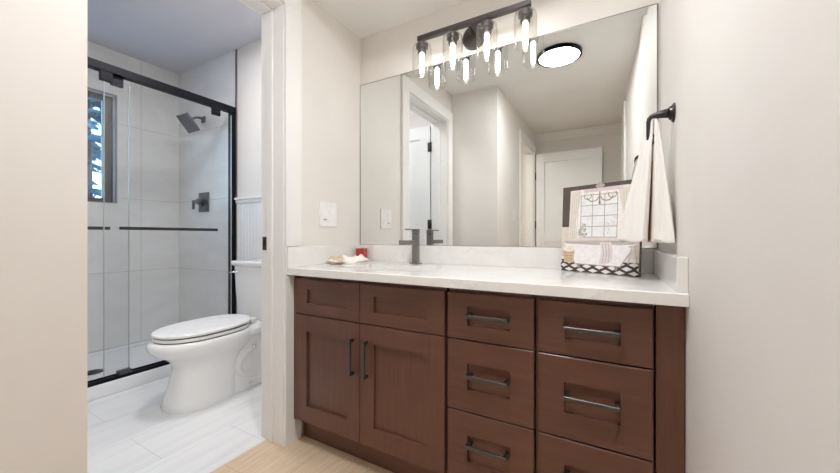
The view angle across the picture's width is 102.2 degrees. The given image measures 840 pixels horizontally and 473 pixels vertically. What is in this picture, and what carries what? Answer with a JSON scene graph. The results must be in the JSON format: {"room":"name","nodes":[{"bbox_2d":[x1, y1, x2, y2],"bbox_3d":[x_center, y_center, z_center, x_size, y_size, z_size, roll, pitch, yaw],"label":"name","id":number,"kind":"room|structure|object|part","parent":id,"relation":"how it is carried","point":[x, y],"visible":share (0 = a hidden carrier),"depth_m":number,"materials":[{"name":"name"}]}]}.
{"room":"bathroom","nodes":[
{"label":"bathroom","id":0,"kind":"room"},
{"bbox_2d":[0,0,7,472],"bbox_3d":[-1.162,-0.234,-0.145,0.100,2.450,1.710,0,0,29],"label":"wall","id":1,"kind":"structure","parent":0,"point":[3,3],"depth_m":0.57,"materials":[{"name":"beige paint"}]},
{"bbox_2d":[8,0,86,472],"bbox_3d":[-0.874,-0.234,0.731,0.455,2.450,0.100,0,0,29],"label":"wall","id":2,"kind":"structure","parent":0,"point":[47,39],"depth_m":0.61,"materials":[{"name":"beige paint"}]},
{"bbox_2d":[87,41,178,352],"bbox_3d":[-2.769,-0.290,2.676,0.140,2.563,1.500,0,0,29],"label":"wall","id":3,"kind":"structure","parent":0,"point":[154,123],"depth_m":2.99,"materials":[{"name":"tile"}]},
{"bbox_2d":[87,87,116,203],"bbox_3d":[-2.790,-0.740,2.626,0.132,0.920,0.654,0,0,29],"label":"window","id":4,"kind":"structure","parent":3,"relation":"in","point":[108,100],"depth_m":2.88,"materials":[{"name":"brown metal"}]},
{"bbox_2d":[87,0,260,74],"bbox_3d":[-1.791,-1.620,2.128,2.301,0.097,1.700,0,0,29],"label":"ceiling","id":5,"kind":"structure","parent":0,"point":[178,37],"depth_m":2.56,"materials":[{"name":"grey paint"}]},
{"bbox_2d":[179,39,260,322],"bbox_3d":[-1.423,-0.290,2.837,2.251,2.563,0.104,0,0,29],"label":"wall","id":6,"kind":"structure","parent":0,"point":[203,154],"depth_m":3.01,"materials":[{"name":"tile"}]},
{"bbox_2d":[176,112,205,133],"bbox_3d":[-2.020,-1.008,3.006,0.170,0.162,0.185,0,0,29],"label":"shower","id":7,"kind":"object","parent":6,"relation":"attached to","point":[186,120],"visible":1,"depth_m":2.98,"materials":[{"name":"grey metal"}]},
{"bbox_2d":[192,192,208,211],"bbox_3d":[-1.975,-0.311,3.044,0.160,0.175,0.074,0,0,29],"label":"shower valve","id":8,"kind":"object","parent":6,"relation":"attached to","point":[202,201],"visible":1,"depth_m":3.04,"materials":[{"name":"grey metal"}]},
{"bbox_3d":[-1.991,-0.314,3.049,0.088,0.056,0.061,0,0,29],"label":"stem","id":9,"kind":"part","parent":8,"relation":"part of","materials":[{"name":"grey metal"}]},
{"bbox_2d":[235,49,236,313],"bbox_3d":[-1.542,-0.290,2.844,0.018,2.563,0.008,0,0,29],"label":"trim","id":10,"kind":"structure","parent":6,"relation":"attached to","point":[235,49],"depth_m":2.84,"materials":[{"name":"grey metal"}]},
{"bbox_2d":[234,195,260,203],"bbox_3d":[-1.005,-0.295,2.530,1.222,0.050,0.030,0,0,29],"label":"trim","id":11,"kind":"structure","parent":6,"relation":"attached to","point":[252,199],"depth_m":2.74,"materials":[{"name":"white paint"}]},
{"bbox_2d":[237,202,260,313],"bbox_3d":[-1.000,0.296,2.539,1.222,1.150,0.009,0,0,29],"label":"trim","id":12,"kind":"structure","parent":6,"relation":"attached to","point":[248,214],"depth_m":2.76,"materials":[{"name":"white paint"}]},
{"bbox_2d":[87,376,393,472],"bbox_3d":[-1.474,1.016,0.930,4.027,0.050,3.480,0,0,29],"label":"floor","id":13,"kind":"structure","parent":0,"point":[128,431],"depth_m":1.63,"materials":[{"name":"tile"}]},
{"bbox_2d":[87,339,170,401],"bbox_3d":[-2.302,0.949,2.412,0.932,0.085,1.496,0,0,29],"label":"shower pan","id":14,"kind":"object","parent":13,"relation":"on","point":[116,358],"visible":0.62,"depth_m":2.45,"materials":[{"name":"white plastic"}]},
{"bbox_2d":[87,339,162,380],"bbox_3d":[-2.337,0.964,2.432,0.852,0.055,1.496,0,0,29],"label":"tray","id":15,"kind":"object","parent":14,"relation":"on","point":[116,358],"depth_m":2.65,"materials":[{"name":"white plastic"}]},
{"bbox_2d":[87,56,235,387],"bbox_3d":[-1.925,-0.087,2.198,0.125,1.987,1.492,0,0,31],"label":"shower door frame","id":16,"kind":"structure","parent":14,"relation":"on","point":[114,75],"depth_m":2.27,"materials":[{"name":"black metal"}]},
{"bbox_3d":[-2.130,-0.052,1.916,0.044,0.020,0.598,0,0,29],"label":"bar handle","id":17,"kind":"part","parent":16,"relation":"part of","materials":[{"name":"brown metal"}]},
{"bbox_3d":[-1.927,-1.054,2.199,0.050,0.052,1.491,0,0,29],"label":"header rail","id":18,"kind":"part","parent":16,"relation":"part of","materials":[{"name":"black metal"}]},
{"bbox_3d":[-1.762,-0.052,2.413,0.050,0.020,0.615,0,0,29],"label":"bar handle","id":19,"kind":"part","parent":16,"relation":"part of","materials":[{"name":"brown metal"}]},
{"bbox_3d":[-1.574,-0.061,2.835,0.050,1.935,0.036,0,0,29],"label":"wall post","id":20,"kind":"part","parent":16,"relation":"part of","materials":[{"name":"black metal"}]},
{"bbox_2d":[146,259,260,413],"bbox_3d":[-1.275,0.584,2.207,0.498,0.815,0.829,0,0,29],"label":"toilet","id":21,"kind":"object","parent":13,"relation":"on","point":[212,359],"visible":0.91,"depth_m":2.03,"materials":[{"name":"white ceramic"}]},
{"bbox_3d":[-1.332,0.792,2.107,0.392,0.398,0.598,0,0,29],"label":"bowl","id":22,"kind":"part","parent":21,"relation":"part of","materials":[{"name":"white ceramic"}]},
{"bbox_3d":[-1.337,0.579,2.098,0.368,0.017,0.525,0,0,29],"label":"seat","id":23,"kind":"part","parent":21,"relation":"part of","materials":[{"name":"white plastic"}]},
{"bbox_3d":[-1.334,0.551,2.102,0.370,0.027,0.538,0,0,29],"label":"lid","id":24,"kind":"part","parent":21,"relation":"part of","materials":[{"name":"white plastic"}]},
{"bbox_3d":[-1.130,0.197,2.466,0.498,0.040,0.235,0,0,29],"label":"tank lid","id":25,"kind":"part","parent":21,"relation":"part of","materials":[{"name":"white ceramic"}]},
{"bbox_3d":[-1.128,0.403,2.470,0.462,0.373,0.215,0,0,29],"label":"tank","id":26,"kind":"part","parent":21,"relation":"part of","materials":[{"name":"white ceramic"}]},
{"bbox_2d":[304,422,437,472],"bbox_3d":[0.081,0.934,1.323,1.501,0.114,0.010,0,0,29],"label":"toe kick","id":27,"kind":"object","parent":13,"relation":"on","point":[387,461],"visible":0.5,"depth_m":1.50,"materials":[{"name":"brown wood"}]},
{"bbox_2d":[294,275,449,472],"bbox_3d":[-0.139,0.529,1.646,0.802,0.695,0.556,0,0,29],"label":"base cabinet","id":28,"kind":"object","parent":13,"relation":"on","point":[371,358],"visible":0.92,"depth_m":1.39,"materials":[{"name":"brown wood"}]},
{"bbox_3d":[-0.420,0.619,1.531,0.387,0.502,0.020,0,0,29],"label":"door","id":29,"kind":"part","parent":28,"relation":"part of","materials":[{"name":"brown wood"}]},
{"bbox_3d":[-0.292,0.509,1.430,0.013,0.152,0.030,0,0,29],"label":"handle","id":30,"kind":"part","parent":28,"relation":"part of","materials":[{"name":"grey metal"}]},
{"bbox_3d":[-0.227,0.509,1.394,0.013,0.152,0.030,0,0,29],"label":"handle","id":31,"kind":"part","parent":28,"relation":"part of","materials":[{"name":"grey metal"}]},
{"bbox_3d":[-0.077,0.619,1.339,0.392,0.502,0.020,0,0,29],"label":"door","id":32,"kind":"part","parent":28,"relation":"part of","materials":[{"name":"brown wood"}]},
{"bbox_2d":[287,245,688,306],"bbox_3d":[0.159,0.115,1.481,1.524,0.130,0.561,0,0,29],"label":"countertop","id":33,"kind":"structure","parent":28,"relation":"on","point":[663,280],"depth_m":1.35,"materials":[{"name":"white stone"}]},
{"bbox_2d":[325,254,367,264],"bbox_3d":[-0.396,0.121,1.862,0.127,0.050,0.287,0,0,29],"label":"washcloth","id":34,"kind":"object","parent":33,"relation":"on","point":[341,259],"visible":0.99,"depth_m":1.81,"materials":[{"name":"white fabric"}]},
{"bbox_2d":[356,248,366,257],"bbox_3d":[-0.346,0.108,2.010,0.050,0.076,0.050,0,0,17],"label":"candle holder","id":35,"kind":"object","parent":33,"relation":"on","point":[363,251],"visible":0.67,"depth_m":1.99,"materials":[{"name":"red glass"}]},
{"bbox_2d":[399,229,421,263],"bbox_3d":[-0.051,0.053,1.753,0.048,0.186,0.164,0,0,29],"label":"faucet","id":36,"kind":"object","parent":33,"relation":"on","point":[415,242],"visible":1,"depth_m":1.79,"materials":[{"name":"grey metal"}]},
{"bbox_3d":[-0.061,0.030,1.736,0.034,0.022,0.125,0,0,29],"label":"spout","id":37,"kind":"part","parent":36,"relation":"part of","materials":[{"name":"grey metal"}]},
{"bbox_3d":[-0.022,-0.024,1.804,0.032,0.017,0.032,0,0,29],"label":"handle","id":38,"kind":"part","parent":36,"relation":"part of","materials":[{"name":"grey metal"}]},
{"bbox_2d":[561,179,641,276],"bbox_3d":[0.713,-0.035,1.353,0.040,0.363,0.304,0,0,-36],"label":"print","id":39,"kind":"object","parent":33,"relation":"on","point":[593,213],"visible":0.95,"depth_m":1.35},
{"bbox_2d":[448,288,535,472],"bbox_3d":[0.352,0.529,1.371,0.303,0.695,0.556,0,0,29],"label":"base cabinet","id":40,"kind":"object","parent":13,"relation":"on","point":[492,334],"visible":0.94,"depth_m":1.15,"materials":[{"name":"brown wood"}]},
{"bbox_3d":[0.227,0.725,1.147,0.146,0.013,0.042,0,0,29],"label":"handle","id":41,"kind":"part","parent":40,"relation":"part of","materials":[{"name":"grey metal"}]},
{"bbox_3d":[0.227,0.483,1.147,0.146,0.013,0.042,0,0,29],"label":"handle","id":42,"kind":"part","parent":40,"relation":"part of","materials":[{"name":"grey metal"}]},
{"bbox_3d":[0.227,0.276,1.147,0.146,0.013,0.042,0,0,29],"label":"handle","id":43,"kind":"part","parent":40,"relation":"part of","materials":[{"name":"grey metal"}]},
{"bbox_3d":[0.236,0.745,1.163,0.302,0.249,0.020,0,0,29],"label":"drawer","id":44,"kind":"part","parent":40,"relation":"part of","materials":[{"name":"brown wood"}]},
{"bbox_3d":[0.236,0.491,1.163,0.302,0.248,0.020,0,0,29],"label":"drawer","id":45,"kind":"part","parent":40,"relation":"part of","materials":[{"name":"brown wood"}]},
{"bbox_3d":[0.236,0.281,1.163,0.302,0.163,0.020,0,0,29],"label":"drawer","id":46,"kind":"part","parent":40,"relation":"part of","materials":[{"name":"brown wood"}]},
{"bbox_2d":[536,295,684,472],"bbox_3d":[0.654,0.529,1.201,0.384,0.695,0.556,0,0,29],"label":"base cabinet","id":47,"kind":"object","parent":13,"relation":"on","point":[595,358],"depth_m":0.98,"materials":[{"name":"brown wood"}]},
{"bbox_3d":[0.502,0.483,0.993,0.146,0.013,0.042,0,0,29],"label":"handle","id":48,"kind":"part","parent":47,"relation":"part of","materials":[{"name":"grey metal"}]},
{"bbox_3d":[0.502,0.276,0.993,0.146,0.013,0.042,0,0,29],"label":"handle","id":49,"kind":"part","parent":47,"relation":"part of","materials":[{"name":"grey metal"}]},
{"bbox_3d":[0.511,0.745,1.009,0.300,0.249,0.020,0,0,29],"label":"drawer","id":50,"kind":"part","parent":47,"relation":"part of","materials":[{"name":"brown wood"}]},
{"bbox_3d":[0.511,0.491,1.009,0.300,0.248,0.020,0,0,29],"label":"drawer","id":51,"kind":"part","parent":47,"relation":"part of","materials":[{"name":"brown wood"}]},
{"bbox_3d":[0.511,0.281,1.009,0.300,0.163,0.020,0,0,29],"label":"drawer","id":52,"kind":"part","parent":47,"relation":"part of","materials":[{"name":"brown wood"}]},
{"bbox_3d":[0.686,0.529,0.932,0.064,0.695,0.019,0,0,29],"label":"filler panel","id":53,"kind":"part","parent":47,"relation":"part of","materials":[{"name":"brown wood"}]},
{"bbox_2d":[287,0,360,433],"bbox_3d":[-0.763,-0.319,1.552,0.156,2.620,1.500,0,0,29],"label":"wall","id":54,"kind":"structure","parent":0,"point":[331,53],"depth_m":1.86,"materials":[{"name":"beige paint"}]},
{"bbox_2d":[238,0,283,445],"bbox_3d":[-0.891,-0.059,1.324,0.158,2.100,0.728,0,0,29],"label":"trim","id":55,"kind":"structure","parent":54,"relation":"attached to","point":[271,12],"depth_m":1.63,"materials":[{"name":"white paint"}]},
{"bbox_2d":[262,237,265,249],"bbox_3d":[-0.763,0.034,1.662,0.028,0.065,0.003,0,0,29],"label":"strike plate","id":56,"kind":"object","parent":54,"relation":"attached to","point":[263,238],"visible":1,"depth_m":1.66,"materials":[{"name":"brown metal"}]},
{"bbox_2d":[280,0,301,446],"bbox_3d":[-0.814,-0.102,1.284,0.018,2.186,0.905,0,0,29],"label":"trim","id":57,"kind":"structure","parent":54,"relation":"attached to","point":[292,8],"depth_m":1.62,"materials":[{"name":"white paint"}]},
{"bbox_2d":[319,201,336,226],"bbox_3d":[-0.501,-0.120,1.851,0.009,0.133,0.128,0,0,29],"label":"light switch","id":58,"kind":"object","parent":54,"relation":"attached to","point":[327,211],"visible":1,"depth_m":1.84,"materials":[{"name":"white plastic"}]},
{"bbox_2d":[312,0,466,38],"bbox_3d":[0.149,-1.341,1.461,1.524,0.236,0.605,0,0,29],"label":"ceiling","id":59,"kind":"structure","parent":0,"point":[363,18],"depth_m":1.84,"materials":[{"name":"white paint"}]},
{"bbox_2d":[361,0,660,472],"bbox_3d":[0.356,-0.234,1.732,1.620,2.450,0.070,0,0,29],"label":"wall","id":60,"kind":"structure","parent":0,"point":[387,53],"depth_m":1.75,"materials":[{"name":"beige paint"}]},
{"bbox_2d":[412,0,536,74],"bbox_3d":[0.252,-0.962,1.667,0.630,0.225,0.145,0,0,29],"label":"vanity light","id":61,"kind":"object","parent":60,"relation":"attached to","point":[475,35],"visible":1,"depth_m":1.66,"materials":[{"name":"grey metal"}]},
{"bbox_2d":[412,40,431,74],"bbox_3d":[0.011,-0.939,1.777,0.101,0.179,0.101,0,0,29],"label":"shade","id":62,"kind":"object","parent":61,"relation":"attached to","point":[421,46],"depth_m":1.77,"materials":[{"name":"clear glass"}]},
{"bbox_2d":[443,30,462,68],"bbox_3d":[0.163,-0.939,1.691,0.101,0.179,0.101,0,0,29],"label":"shade","id":63,"kind":"object","parent":61,"relation":"attached to","point":[452,36],"depth_m":1.68,"materials":[{"name":"clear glass"}]},
{"bbox_2d":[476,19,497,57],"bbox_3d":[0.317,-0.939,1.605,0.101,0.179,0.101,0,0,29],"label":"shade","id":64,"kind":"object","parent":61,"relation":"attached to","point":[486,25],"depth_m":1.59,"materials":[{"name":"clear glass"}]},
{"bbox_2d":[514,6,536,48],"bbox_3d":[0.472,-0.939,1.518,0.101,0.179,0.101,0,0,29],"label":"shade","id":65,"kind":"object","parent":61,"relation":"attached to","point":[525,13],"depth_m":1.51,"materials":[{"name":"clear glass"}]},
{"bbox_2d":[360,3,657,248],"bbox_3d":[0.291,-0.441,1.723,1.515,0.982,0.007,0,0,29],"label":"wall mirror","id":66,"kind":"object","parent":60,"relation":"attached to","point":[482,151],"visible":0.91,"depth_m":1.64,"materials":[{"name":"clear glass"}]},
{"bbox_2d":[661,0,839,472],"bbox_3d":[0.197,-0.234,-0.059,0.144,2.450,3.350,0,0,29],"label":"wall","id":67,"kind":"structure","parent":0,"point":[751,148],"depth_m":0.47,"materials":[{"name":"beige paint"}]},
{"bbox_2d":[646,102,675,144],"bbox_3d":[0.770,-0.358,1.087,0.074,0.126,0.060,0,0,29],"label":"towel hook","id":68,"kind":"object","parent":67,"relation":"attached to","point":[670,113],"visible":1,"depth_m":1.08,"materials":[{"name":"black metal"}]},
{"bbox_2d":[616,119,674,242],"bbox_3d":[0.754,-0.180,1.122,0.114,0.402,0.183,0,0,-36],"label":"hand towel","id":69,"kind":"object","parent":68,"relation":"hanging from","point":[647,215],"visible":1,"depth_m":1.09,"materials":[{"name":"white fabric"}]},
{"bbox_3d":[0.766,-0.352,1.089,0.065,0.114,0.033,0,0,29],"label":"arm","id":70,"kind":"part","parent":68,"relation":"part of","materials":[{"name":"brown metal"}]},
{"label":"outside","id":71,"kind":"structure","parent":0,"visible":0},
{"bbox_3d":[-8.657,1.692,6.173,13.553,0.200,19.000,0,0,29],"label":"ground","id":72,"kind":"structure","parent":71,"visible":0},
{"bbox_2d":[87,97,100,196],"bbox_3d":[-5.120,-1.180,5.129,3.024,5.543,2.938,0,0,29],"label":"conifer tree","id":73,"kind":"object","parent":72,"relation":"on","point":[93,149],"visible":0.03,"depth_m":5.14,"materials":[{"name":"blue plant"}]}
]}

